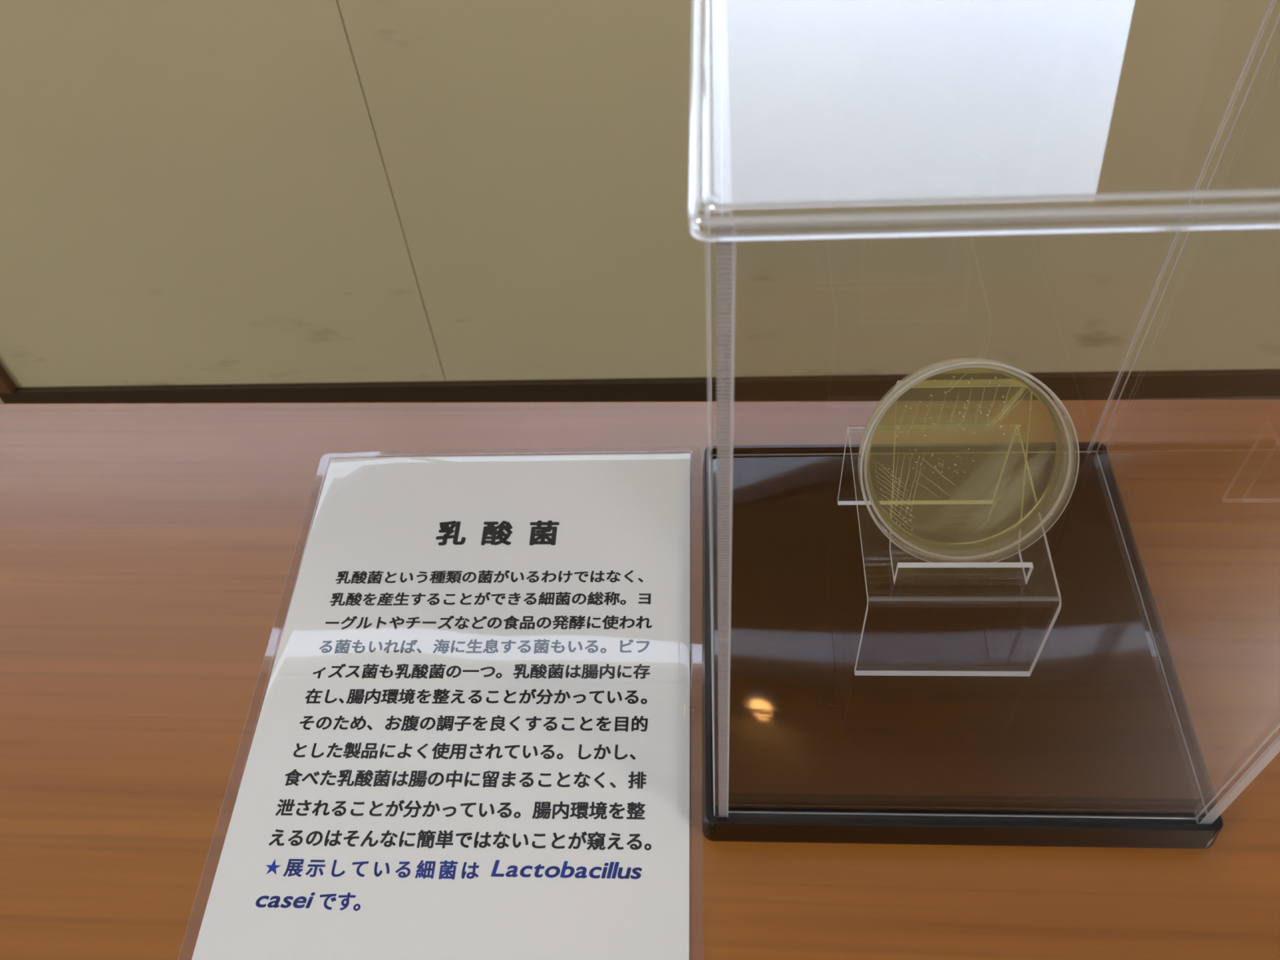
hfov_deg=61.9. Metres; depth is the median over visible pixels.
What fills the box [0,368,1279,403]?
baseboard
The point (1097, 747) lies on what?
display case
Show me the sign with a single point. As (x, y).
(471, 741)
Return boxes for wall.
[0,0,1279,403]
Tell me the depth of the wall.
1.24 m
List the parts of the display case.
panel, floor plate, lid, panel, panel, panel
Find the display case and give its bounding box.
[688,0,1279,848]
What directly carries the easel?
on the acrylic riser
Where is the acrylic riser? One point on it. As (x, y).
(863, 673)
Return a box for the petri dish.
[857,358,1079,562]
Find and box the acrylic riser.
[837,423,1061,676]
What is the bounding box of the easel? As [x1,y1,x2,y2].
[875,378,1033,584]
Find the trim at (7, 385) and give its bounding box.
[0,364,17,393]
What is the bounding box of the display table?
[0,399,1279,959]
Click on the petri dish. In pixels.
(1015, 373)
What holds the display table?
on the floor
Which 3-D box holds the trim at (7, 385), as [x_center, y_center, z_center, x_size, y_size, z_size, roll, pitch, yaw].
[-0.982,-0.508,1.085,0.083,1.201,0.015,0,51,4]
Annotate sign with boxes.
[191,453,689,959]

